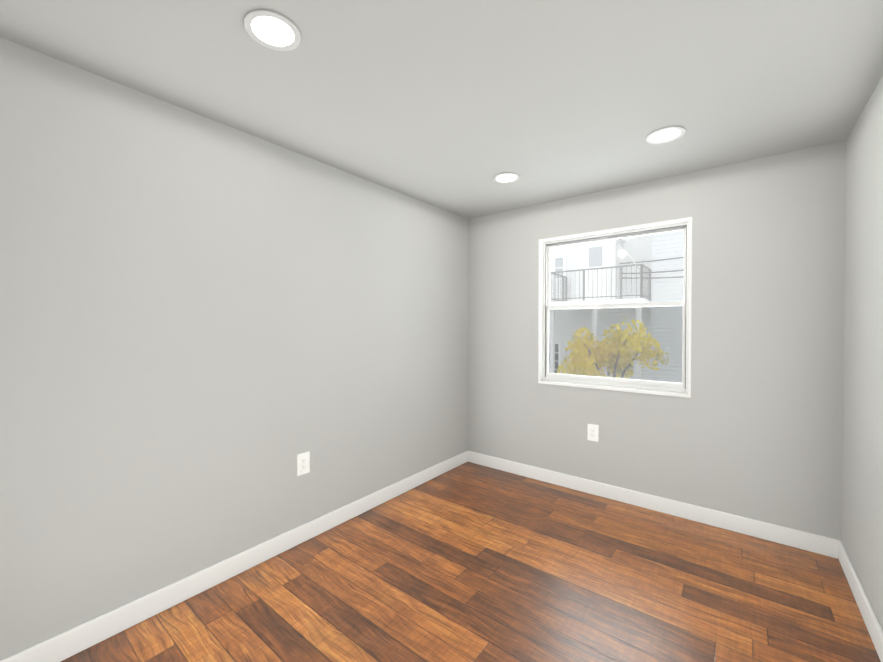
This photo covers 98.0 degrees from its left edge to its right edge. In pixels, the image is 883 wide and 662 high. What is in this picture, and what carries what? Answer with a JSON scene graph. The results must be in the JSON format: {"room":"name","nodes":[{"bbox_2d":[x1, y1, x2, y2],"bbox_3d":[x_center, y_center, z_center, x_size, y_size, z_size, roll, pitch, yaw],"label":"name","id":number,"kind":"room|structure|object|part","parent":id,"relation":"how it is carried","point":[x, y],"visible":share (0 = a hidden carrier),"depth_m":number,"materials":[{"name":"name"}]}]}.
{"room":"empty room","nodes":[
{"label":"empty room","id":0,"kind":"room"},
{"bbox_2d":[0,37,467,660],"bbox_3d":[-0.864,0.113,2.549,0.140,2.440,3.746,1,1,38],"label":"wall","id":1,"kind":"structure","parent":0,"point":[210,329],"depth_m":1.90,"materials":[{"name":"paint"}]},
{"bbox_2d":[0,450,467,661],"bbox_3d":[-0.803,1.278,2.515,0.014,0.110,3.466,1,1,38],"label":"baseboard","id":2,"kind":"structure","parent":1,"relation":"attached to","point":[73,641],"depth_m":1.97,"materials":[{"name":"white wood"}]},
{"bbox_2d":[297,451,309,475],"bbox_3d":[-0.873,0.839,2.426,0.009,0.136,0.088,1,1,38],"label":"electrical outlet","id":3,"kind":"object","parent":1,"relation":"attached to","point":[303,463],"visible":1,"depth_m":2.42,"materials":[{"name":"white plastic"}]},
{"bbox_2d":[0,0,882,218],"bbox_3d":[0.232,-1.157,1.673,2.927,0.120,3.746,1,1,38],"label":"ceiling","id":4,"kind":"structure","parent":0,"point":[455,107],"depth_m":1.66,"materials":[{"name":"paint"}]},
{"bbox_2d":[244,9,300,50],"bbox_3d":[-0.613,-1.090,1.397,0.192,0.007,0.192,1,1,38],"label":"recessed light","id":5,"kind":"object","parent":4,"relation":"in","point":[273,30],"visible":1,"depth_m":1.39,"materials":[{"name":"white plastic"}]},
{"bbox_2d":[493,172,519,182],"bbox_3d":[0.469,-1.107,2.775,0.192,0.007,0.192,1,1,38],"label":"recessed light","id":6,"kind":"object","parent":4,"relation":"in","point":[508,177],"visible":1,"depth_m":2.77,"materials":[{"name":"white plastic"}]},
{"bbox_2d":[646,126,685,143],"bbox_3d":[1.259,-1.099,2.155,0.192,0.007,0.192,1,1,38],"label":"recessed light","id":7,"kind":"object","parent":4,"relation":"in","point":[665,134],"visible":1,"depth_m":2.15,"materials":[{"name":"white plastic"}]},
{"bbox_2d":[61,462,880,661],"bbox_3d":[0.232,1.393,1.704,2.927,0.100,3.746,1,1,38],"label":"floor","id":8,"kind":"structure","parent":0,"point":[469,562],"depth_m":1.95,"materials":[{"name":"brown wood"}]},
{"bbox_2d":[467,140,845,539],"bbox_3d":[1.346,0.106,3.107,2.647,2.440,0.140,1,1,38],"label":"wall","id":9,"kind":"structure","parent":0,"point":[751,427],"depth_m":2.60,"materials":[{"name":"paint"}]},
{"bbox_2d":[587,424,598,441],"bbox_3d":[1.229,0.826,3.112,0.088,0.136,0.009,1,1,38],"label":"electrical outlet","id":10,"kind":"object","parent":9,"relation":"attached to","point":[593,432],"visible":1,"depth_m":3.11,"materials":[{"name":"white plastic"}]},
{"bbox_2d":[538,217,691,397],"bbox_3d":[1.347,-0.169,3.095,1.140,1.270,0.151,1,1,38],"label":"window casing","id":11,"kind":"structure","parent":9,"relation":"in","point":[540,349],"depth_m":3.04,"materials":[{"name":"white wood"}]},
{"bbox_2d":[543,221,689,392],"bbox_3d":[1.366,-0.172,3.119,1.108,1.232,0.080,1,1,38],"label":"window","id":12,"kind":"structure","parent":9,"relation":"in","point":[669,389],"depth_m":3.04,"materials":[{"name":"white plastic"}]},
{"bbox_3d":[1.354,0.096,3.106,1.064,0.636,0.040,1,1,38],"label":"window sash","id":13,"kind":"part","parent":12,"relation":"part of","materials":[{"name":"white plastic"}]},
{"bbox_2d":[549,306,682,382],"bbox_3d":[1.387,0.112,3.149,1.056,0.599,0.001,1,1,38],"label":"screen","id":14,"kind":"object","parent":12,"relation":"attached to","point":[608,327],"depth_m":3.11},
{"bbox_2d":[545,225,686,388],"bbox_3d":[1.364,-0.177,3.116,1.066,1.181,0.070,1,1,38],"label":"window frame","id":15,"kind":"structure","parent":12,"relation":"attached to","point":[667,228],"depth_m":3.09,"materials":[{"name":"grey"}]},
{"bbox_3d":[1.377,-0.478,3.130,1.064,0.577,0.027,1,1,38],"label":"window sash","id":16,"kind":"part","parent":15,"relation":"part of","materials":[{"name":"white plastic"}]},
{"bbox_3d":[1.357,0.094,3.111,1.028,0.575,0.004,1,1,38],"label":"glass","id":17,"kind":"part","parent":12,"relation":"part of","materials":[{"name":"clear glass"}]},
{"bbox_3d":[1.377,-0.482,3.129,1.028,0.533,0.004,1,1,38],"label":"glass","id":18,"kind":"part","parent":12,"relation":"part of","materials":[{"name":"clear glass"}]},
{"bbox_2d":[468,451,837,558],"bbox_3d":[1.298,1.272,3.060,2.619,0.110,0.014,1,1,38],"label":"baseboard","id":19,"kind":"structure","parent":9,"relation":"attached to","point":[814,543],"depth_m":2.75,"materials":[{"name":"white wood"}]},
{"bbox_2d":[841,76,882,629],"bbox_3d":[1.328,0.133,0.828,0.140,2.440,3.746,1,1,38],"label":"wall","id":20,"kind":"structure","parent":0,"point":[862,501],"depth_m":1.85,"materials":[{"name":"paint"}]},
{"bbox_2d":[838,540,882,661],"bbox_3d":[1.268,1.297,0.889,0.014,0.110,3.466,1,1,38],"label":"baseboard","id":21,"kind":"structure","parent":20,"relation":"attached to","point":[873,626],"depth_m":1.79,"materials":[{"name":"white wood"}]},
{"label":"outside","id":22,"kind":"structure","parent":0,"visible":0},
{"bbox_3d":[18.942,2.333,27.690,60.000,0.200,59.500,1,1,38],"label":"ground","id":23,"kind":"structure","parent":22,"visible":0},
{"bbox_2d":[550,298,650,379],"bbox_3d":[5.302,0.709,12.887,2.900,3.400,1.599,1,1,38],"label":"deck","id":24,"kind":"object","parent":23,"relation":"on","point":[614,301],"depth_m":12.23,"materials":[{"name":"white wood"}]},
{"bbox_2d":[551,264,642,301],"bbox_3d":[4.839,-1.494,12.271,2.876,1.020,0.056,1,1,38],"label":"rail","id":25,"kind":"object","parent":24,"relation":"on","point":[641,265],"depth_m":12.27,"materials":[{"name":"grey metal"}]},
{"bbox_2d":[582,238,625,300],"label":"door","id":26,"kind":"structure","parent":24,"relation":"on","point":[601,282],"depth_m":12.71,"materials":[{"name":"white wood"}]},
{"bbox_2d":[616,242,639,269],"bbox_3d":[5.934,-1.922,12.169,0.770,1.878,0.070,1,1,38],"label":"rail","id":27,"kind":"object","parent":24,"relation":"on","point":[625,252],"depth_m":12.17,"materials":[{"name":"white metal"}]},
{"bbox_2d":[643,264,650,299],"bbox_3d":[6.436,-1.491,12.022,0.056,1.020,1.516,1,1,38],"label":"rail","id":28,"kind":"object","parent":24,"relation":"on","point":[646,287],"depth_m":12.00,"materials":[{"name":"grey"}]},
{"bbox_2d":[574,334,643,377],"bbox_3d":[3.971,1.260,9.140,1.687,2.399,1.113,1,1,38],"label":"trunk","id":29,"kind":"object","parent":23,"relation":"on","point":[622,376],"depth_m":9.03,"materials":[{"name":"brown plant"}]},
{"bbox_2d":[557,317,668,378],"bbox_3d":[4.001,0.779,9.173,2.405,2.220,1.821,1,1,38],"label":"tree","id":30,"kind":"object","parent":29,"relation":"attached to","point":[595,359],"depth_m":9.12,"materials":[{"name":"plant"}]},
{"bbox_2d":[549,235,683,379],"bbox_3d":[7.655,-0.815,14.887,16.009,6.400,11.521,1,1,38],"label":"building","id":31,"kind":"structure","parent":23,"relation":"on","point":[575,255],"depth_m":13.09,"materials":[{"name":"grey"}]},
{"bbox_3d":[4.090,1.136,14.830,1.080,1.480,0.050,1,1,38],"label":"house window casing","id":32,"kind":"part","parent":31,"relation":"part of","materials":[{"name":"white"}]},
{"bbox_3d":[4.455,-2.385,14.501,0.510,0.930,0.050,1,1,38],"label":"house balcony window casing","id":33,"kind":"part","parent":31,"relation":"part of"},
{"bbox_3d":[5.109,-2.464,12.717,0.440,0.650,0.006,1,1,38],"label":"porch pane","id":34,"kind":"part","parent":31,"relation":"part of","materials":[{"name":"grey glass"}]},
{"bbox_3d":[8.163,-2.180,9.079,8.057,1.371,3.038,1,1,38],"label":"power cord","id":35,"kind":"part","parent":31,"relation":"part of","materials":[{"name":"grey plastic"}]},
{"bbox_2d":[651,230,683,382],"bbox_3d":[8.811,-0.466,10.785,5.100,5.800,0.549,1,1,38],"label":"addition","id":36,"kind":"structure","parent":23,"relation":"on","point":[660,247],"depth_m":11.85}
]}

